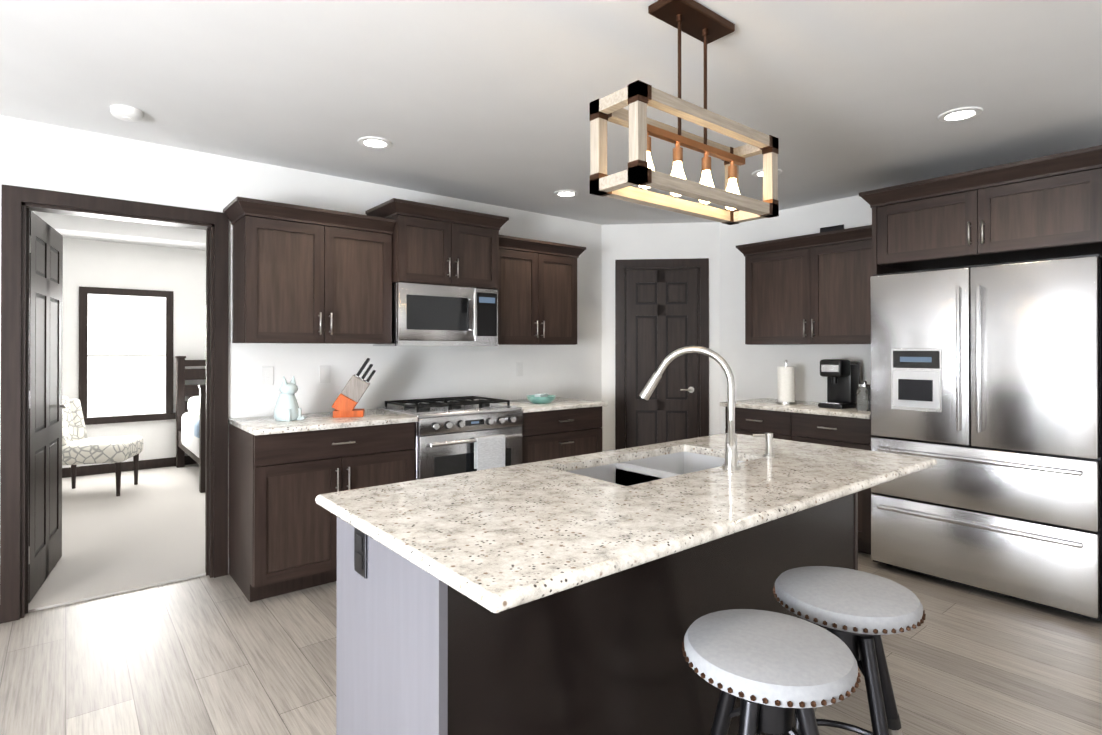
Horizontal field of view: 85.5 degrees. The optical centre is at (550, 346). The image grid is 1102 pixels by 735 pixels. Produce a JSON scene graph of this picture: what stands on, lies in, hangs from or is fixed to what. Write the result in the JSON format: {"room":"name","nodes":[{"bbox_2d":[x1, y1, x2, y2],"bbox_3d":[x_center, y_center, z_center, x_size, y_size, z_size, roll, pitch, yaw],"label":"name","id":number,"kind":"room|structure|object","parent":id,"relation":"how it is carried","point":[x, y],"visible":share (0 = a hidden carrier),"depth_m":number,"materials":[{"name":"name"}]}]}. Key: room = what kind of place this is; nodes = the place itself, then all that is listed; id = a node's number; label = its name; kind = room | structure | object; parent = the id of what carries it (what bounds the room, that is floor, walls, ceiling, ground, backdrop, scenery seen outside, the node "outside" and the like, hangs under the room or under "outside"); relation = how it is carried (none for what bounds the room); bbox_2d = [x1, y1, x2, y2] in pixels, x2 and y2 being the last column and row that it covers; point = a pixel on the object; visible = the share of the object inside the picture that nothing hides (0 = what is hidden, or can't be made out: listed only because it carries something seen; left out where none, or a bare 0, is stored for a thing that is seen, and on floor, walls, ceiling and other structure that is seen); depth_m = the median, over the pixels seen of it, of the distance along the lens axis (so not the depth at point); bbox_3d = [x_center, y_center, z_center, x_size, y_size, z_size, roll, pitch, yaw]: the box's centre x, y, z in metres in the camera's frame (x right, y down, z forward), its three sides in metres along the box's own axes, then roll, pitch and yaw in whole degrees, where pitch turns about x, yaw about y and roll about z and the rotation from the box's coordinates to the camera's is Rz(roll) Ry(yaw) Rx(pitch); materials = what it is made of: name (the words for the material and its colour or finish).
{"room":"kitchen","nodes":[
{"label":"kitchen","id":0,"kind":"room"},
{"bbox_2d":[28,464,205,611],"bbox_3d":[-2.961,1.371,5.303,4.740,0.072,3.993,0,0,-39],"label":"floor","id":1,"kind":"structure","parent":0,"point":[147,530],"depth_m":4.20,"materials":[{"name":"beige carpet"}]},
{"bbox_2d":[62,396,143,495],"bbox_3d":[-4.214,0.880,5.455,0.698,0.910,0.604,0,0,-19],"label":"armchair","id":2,"kind":"object","parent":1,"relation":"on","point":[79,446],"visible":0.56,"depth_m":5.37,"materials":[{"name":"fabric"}]},
{"bbox_2d":[175,356,205,492],"bbox_3d":[-3.053,0.723,6.543,1.650,1.232,1.578,0,0,-39],"label":"bed","id":3,"kind":"object","parent":1,"relation":"on","point":[191,433],"visible":0.29,"depth_m":6.41,"materials":[{"name":"black wood"}]},
{"bbox_2d":[62,238,205,467],"bbox_3d":[-4.183,0.073,6.811,4.740,2.560,0.120,0,0,-39],"label":"wall","id":4,"kind":"structure","parent":0,"point":[180,273],"depth_m":6.52,"materials":[{"name":"paint"}]},
{"bbox_2d":[79,286,175,424],"bbox_3d":[-4.548,0.096,6.411,0.870,1.430,0.040,0,0,-39],"label":"bedroom window","id":5,"kind":"structure","parent":4,"relation":"in","point":[125,355],"depth_m":6.40,"materials":[{"name":"white glass"}]},
{"bbox_2d":[62,456,197,477],"bbox_3d":[-4.141,1.292,6.754,4.500,0.098,0.013,0,0,-39],"label":"baseboard","id":6,"kind":"structure","parent":4,"relation":"attached to","point":[125,466],"depth_m":6.39,"materials":[{"name":"brown wood"}]},
{"bbox_2d":[0,115,625,573],"bbox_3d":[-1.767,0.111,3.707,7.372,2.460,0.120,0,0,-39],"label":"wall","id":7,"kind":"structure","parent":0,"point":[50,157],"depth_m":3.83,"materials":[{"name":"paint"}]},
{"bbox_2d":[28,211,68,602],"bbox_3d":[-2.895,0.309,3.404,0.121,2.020,0.804,0,0,-30],"label":"bedroom door","id":8,"kind":"structure","parent":7,"relation":"in","point":[46,405],"depth_m":3.37,"materials":[{"name":"brown wood"}]},
{"bbox_2d":[0,184,228,623],"bbox_3d":[-2.326,0.278,3.251,0.984,2.122,0.156,0,0,-39],"label":"door frame","id":9,"kind":"structure","parent":7,"relation":"attached to","point":[18,204],"depth_m":2.99,"materials":[{"name":"brown wood"}]},
{"bbox_2d":[261,367,273,384],"bbox_3d":[-1.735,0.180,3.650,0.070,0.114,0.008,0,0,-39],"label":"electrical outlet","id":10,"kind":"object","parent":7,"relation":"attached to","point":[267,375],"visible":1,"depth_m":3.65,"materials":[{"name":"white plastic"}]},
{"bbox_2d":[319,366,329,382],"bbox_3d":[-1.467,0.181,3.867,0.070,0.114,0.008,0,0,-39],"label":"electrical outlet","id":11,"kind":"object","parent":7,"relation":"attached to","point":[324,374],"visible":1,"depth_m":3.86,"materials":[{"name":"white plastic"}]},
{"bbox_2d":[223,196,585,344],"bbox_3d":[-0.798,-0.468,4.125,2.540,0.900,0.450,0,0,-39],"label":"upper cabinet","id":12,"kind":"object","parent":7,"relation":"attached to","point":[306,275],"visible":1,"depth_m":3.74,"materials":[{"name":"brown wood"}]},
{"bbox_2d":[373,282,497,345],"bbox_3d":[-0.779,-0.204,4.140,0.760,0.403,0.449,0,0,-39],"label":"over-the-range microwave","id":13,"kind":"object","parent":12,"relation":"attached to","point":[431,315],"visible":0.98,"depth_m":3.96,"materials":[{"name":"metal"}]},
{"bbox_2d":[0,552,1101,734],"bbox_3d":[0.583,1.359,0.813,7.372,0.060,7.447,0,0,-39],"label":"floor","id":14,"kind":"structure","parent":0,"point":[207,655],"depth_m":2.49,"materials":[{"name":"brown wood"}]},
{"bbox_2d":[229,409,417,601],"bbox_3d":[-1.350,0.883,3.551,0.904,0.915,0.638,0,0,-39],"label":"base cabinet","id":15,"kind":"object","parent":14,"relation":"on","point":[283,475],"visible":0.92,"depth_m":3.25,"materials":[{"name":"brown wood"}]},
{"bbox_2d":[273,376,306,421],"bbox_3d":[-1.506,0.296,3.441,0.161,0.254,0.168,0,0,26],"label":"cat figurine","id":16,"kind":"object","parent":15,"relation":"on","point":[287,409],"visible":1,"depth_m":3.39,"materials":[{"name":"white ceramic"}]},
{"bbox_2d":[332,358,375,417],"bbox_3d":[-1.200,0.247,3.639,0.248,0.353,0.126,0,0,-14],"label":"knife block","id":17,"kind":"object","parent":15,"relation":"on","point":[350,396],"visible":1,"depth_m":3.58,"materials":[{"name":"orange wood"}]},
{"bbox_2d":[376,396,522,479],"bbox_3d":[-0.671,0.858,4.059,0.784,0.969,0.706,0,0,-39],"label":"range","id":18,"kind":"object","parent":14,"relation":"on","point":[463,434],"visible":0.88,"depth_m":3.82,"materials":[{"name":"metal"}]},
{"bbox_2d":[493,397,607,463],"bbox_3d":[-0.070,0.887,4.591,0.815,0.915,0.638,0,0,-39],"label":"base cabinet","id":19,"kind":"object","parent":14,"relation":"on","point":[558,427],"visible":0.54,"depth_m":4.36,"materials":[{"name":"brown wood"}]},
{"bbox_2d":[527,393,555,403],"bbox_3d":[-0.074,0.392,4.532,0.224,0.070,0.224,0,0,34],"label":"bowl","id":20,"kind":"object","parent":19,"relation":"on","point":[541,398],"visible":1,"depth_m":4.46,"materials":[{"name":"teal ceramic"}]},
{"bbox_2d":[327,438,862,734],"bbox_3d":[0.317,0.892,2.044,1.905,0.885,0.594,0,0,-39],"label":"kitchen island","id":21,"kind":"object","parent":14,"relation":"on","point":[577,595],"depth_m":1.53,"materials":[{"name":"beige stone"}]},
{"bbox_2d":[319,458,930,613],"bbox_3d":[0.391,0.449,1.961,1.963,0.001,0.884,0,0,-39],"label":"island countertop","id":22,"kind":"structure","parent":21,"relation":"on","point":[502,581],"depth_m":1.32,"materials":[{"name":"beige stone"}]},
{"bbox_2d":[543,446,766,493],"bbox_3d":[0.399,0.543,2.173,0.778,0.211,0.403,0,0,-39],"label":"sink","id":23,"kind":"object","parent":22,"relation":"in","point":[660,467],"depth_m":2.26,"materials":[{"name":"white ceramic"}]},
{"bbox_2d":[682,609,860,734],"bbox_3d":[0.463,0.978,1.277,0.380,0.712,0.380,0,0,-1],"label":"stool","id":24,"kind":"object","parent":14,"relation":"on","point":[772,671],"visible":1,"depth_m":1.21,"materials":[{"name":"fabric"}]},
{"bbox_2d":[720,398,871,554],"bbox_3d":[1.886,0.886,4.355,0.638,0.915,1.105,0,0,-39],"label":"base cabinet","id":25,"kind":"object","parent":14,"relation":"on","point":[807,421],"visible":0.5,"depth_m":4.04,"materials":[{"name":"brown wood"}]},
{"bbox_2d":[776,360,796,403],"bbox_3d":[1.769,0.263,4.485,0.150,0.329,0.150,0,0,-39],"label":"paper towel holder","id":26,"kind":"object","parent":25,"relation":"on","point":[785,384],"visible":1,"depth_m":4.43,"materials":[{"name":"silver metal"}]},
{"bbox_2d":[818,359,859,408],"bbox_3d":[2.051,0.259,4.224,0.320,0.335,0.170,0,0,-39],"label":"coffee maker","id":27,"kind":"object","parent":25,"relation":"on","point":[843,378],"visible":0.98,"depth_m":4.16,"materials":[{"name":"black plastic"}]},
{"bbox_2d":[856,381,870,410],"bbox_3d":[2.093,0.327,3.975,0.110,0.197,0.108,0,0,-39],"label":"glass jar","id":28,"kind":"object","parent":25,"relation":"on","point":[863,397],"visible":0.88,"depth_m":3.94,"materials":[{"name":"glass"}]},
{"bbox_2d":[773,566,925,734],"bbox_3d":[0.772,0.980,1.563,0.379,0.712,0.379,0,0,34],"label":"stool","id":29,"kind":"object","parent":14,"relation":"on","point":[858,613],"visible":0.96,"depth_m":1.49,"materials":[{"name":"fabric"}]},
{"bbox_2d":[859,145,1101,561],"bbox_3d":[2.578,0.187,3.473,0.680,2.305,1.224,0,0,-39],"label":"upper cabinet","id":30,"kind":"object","parent":14,"relation":"on","point":[1045,207],"visible":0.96,"depth_m":3.26,"materials":[{"name":"brown wood"}]},
{"bbox_2d":[870,254,1101,620],"bbox_3d":[2.528,0.450,3.439,0.759,1.780,1.030,0,0,-39],"label":"fridge","id":31,"kind":"object","parent":14,"relation":"on","point":[986,387],"visible":0.98,"depth_m":3.13,"materials":[{"name":"silver metal"}]},
{"bbox_2d":[0,0,1101,250],"bbox_3d":[-0.677,-1.284,2.372,7.372,0.320,11.440,0,0,-39],"label":"ceiling","id":32,"kind":"structure","parent":0,"point":[485,101],"depth_m":2.57,"materials":[{"name":"paint"}]},
{"bbox_2d":[110,105,143,121],"bbox_3d":[-2.013,-1.101,2.832,0.132,0.041,0.132,0,0,-39],"label":"smoke detector","id":33,"kind":"object","parent":32,"relation":"attached to","point":[126,113],"visible":1,"depth_m":2.80,"materials":[{"name":"white plastic"}]},
{"bbox_2d":[358,136,391,148],"bbox_3d":[-0.965,-1.116,3.271,0.184,0.009,0.184,0,0,-39],"label":"recessed light","id":34,"kind":"object","parent":32,"relation":"in","point":[375,142],"visible":0.98,"depth_m":3.27,"materials":[{"name":"white plastic"}]},
{"bbox_2d":[554,190,578,196],"bbox_3d":[0.112,-1.111,4.341,0.184,0.009,0.184,0,0,-39],"label":"recessed light","id":35,"kind":"object","parent":32,"relation":"in","point":[566,193],"visible":1,"depth_m":4.34,"materials":[{"name":"white plastic"}]},
{"bbox_2d":[590,0,778,224],"bbox_3d":[0.475,-0.801,2.018,0.749,0.650,0.204,0,0,-39],"label":"pendant chandelier","id":36,"kind":"object","parent":32,"relation":"hanging from","point":[700,22],"visible":1,"depth_m":1.96,"materials":[{"name":"white wood"}]},
{"bbox_2d":[752,169,781,177],"bbox_3d":[1.389,-1.113,3.833,0.184,0.009,0.184,0,0,-39],"label":"recessed light","id":37,"kind":"object","parent":32,"relation":"in","point":[758,173],"visible":0.48,"depth_m":3.83,"materials":[{"name":"white plastic"}]},
{"bbox_2d":[937,106,982,121],"bbox_3d":[1.972,-1.117,2.877,0.184,0.009,0.184,0,0,-39],"label":"recessed light","id":38,"kind":"object","parent":32,"relation":"in","point":[960,114],"visible":1,"depth_m":2.87,"materials":[{"name":"white plastic"}]},
{"bbox_2d":[601,222,718,451],"bbox_3d":[0.990,0.117,5.447,1.251,2.460,0.120,0,0,6],"label":"wall","id":39,"kind":"structure","parent":0,"point":[661,241],"depth_m":5.40,"materials":[{"name":"paint"}]},
{"bbox_2d":[615,258,708,449],"bbox_3d":[0.989,0.280,5.438,1.051,2.135,0.138,0,0,6],"label":"door frame","id":40,"kind":"structure","parent":39,"relation":"attached to","point":[701,265],"depth_m":5.38,"materials":[{"name":"brown wood"}]},
{"bbox_2d":[626,269,697,447],"bbox_3d":[0.999,0.322,5.388,0.644,2.035,0.072,0,0,6],"label":"pantry door","id":41,"kind":"structure","parent":39,"relation":"in","point":[661,315],"depth_m":5.40,"materials":[{"name":"brown wood"}]},
{"bbox_2d":[719,195,1101,433],"bbox_3d":[3.415,0.108,3.083,0.120,2.460,7.387,0,0,-39],"label":"wall","id":42,"kind":"structure","parent":0,"point":[753,369],"depth_m":4.95,"materials":[{"name":"paint"}]},
{"bbox_2d":[736,225,871,344],"bbox_3d":[1.979,-0.411,4.449,0.380,0.790,1.125,0,0,-39],"label":"upper cabinet","id":43,"kind":"object","parent":42,"relation":"attached to","point":[810,289],"visible":0.85,"depth_m":4.34,"materials":[{"name":"brown wood"}]},
{"bbox_2d":[820,225,843,232],"bbox_3d":[2.142,-0.886,4.547,0.012,0.060,0.180,0,0,-39],"label":"air vent","id":44,"kind":"object","parent":42,"relation":"in","point":[832,228],"visible":0.58,"depth_m":4.54,"materials":[{"name":"black metal"}]}
]}

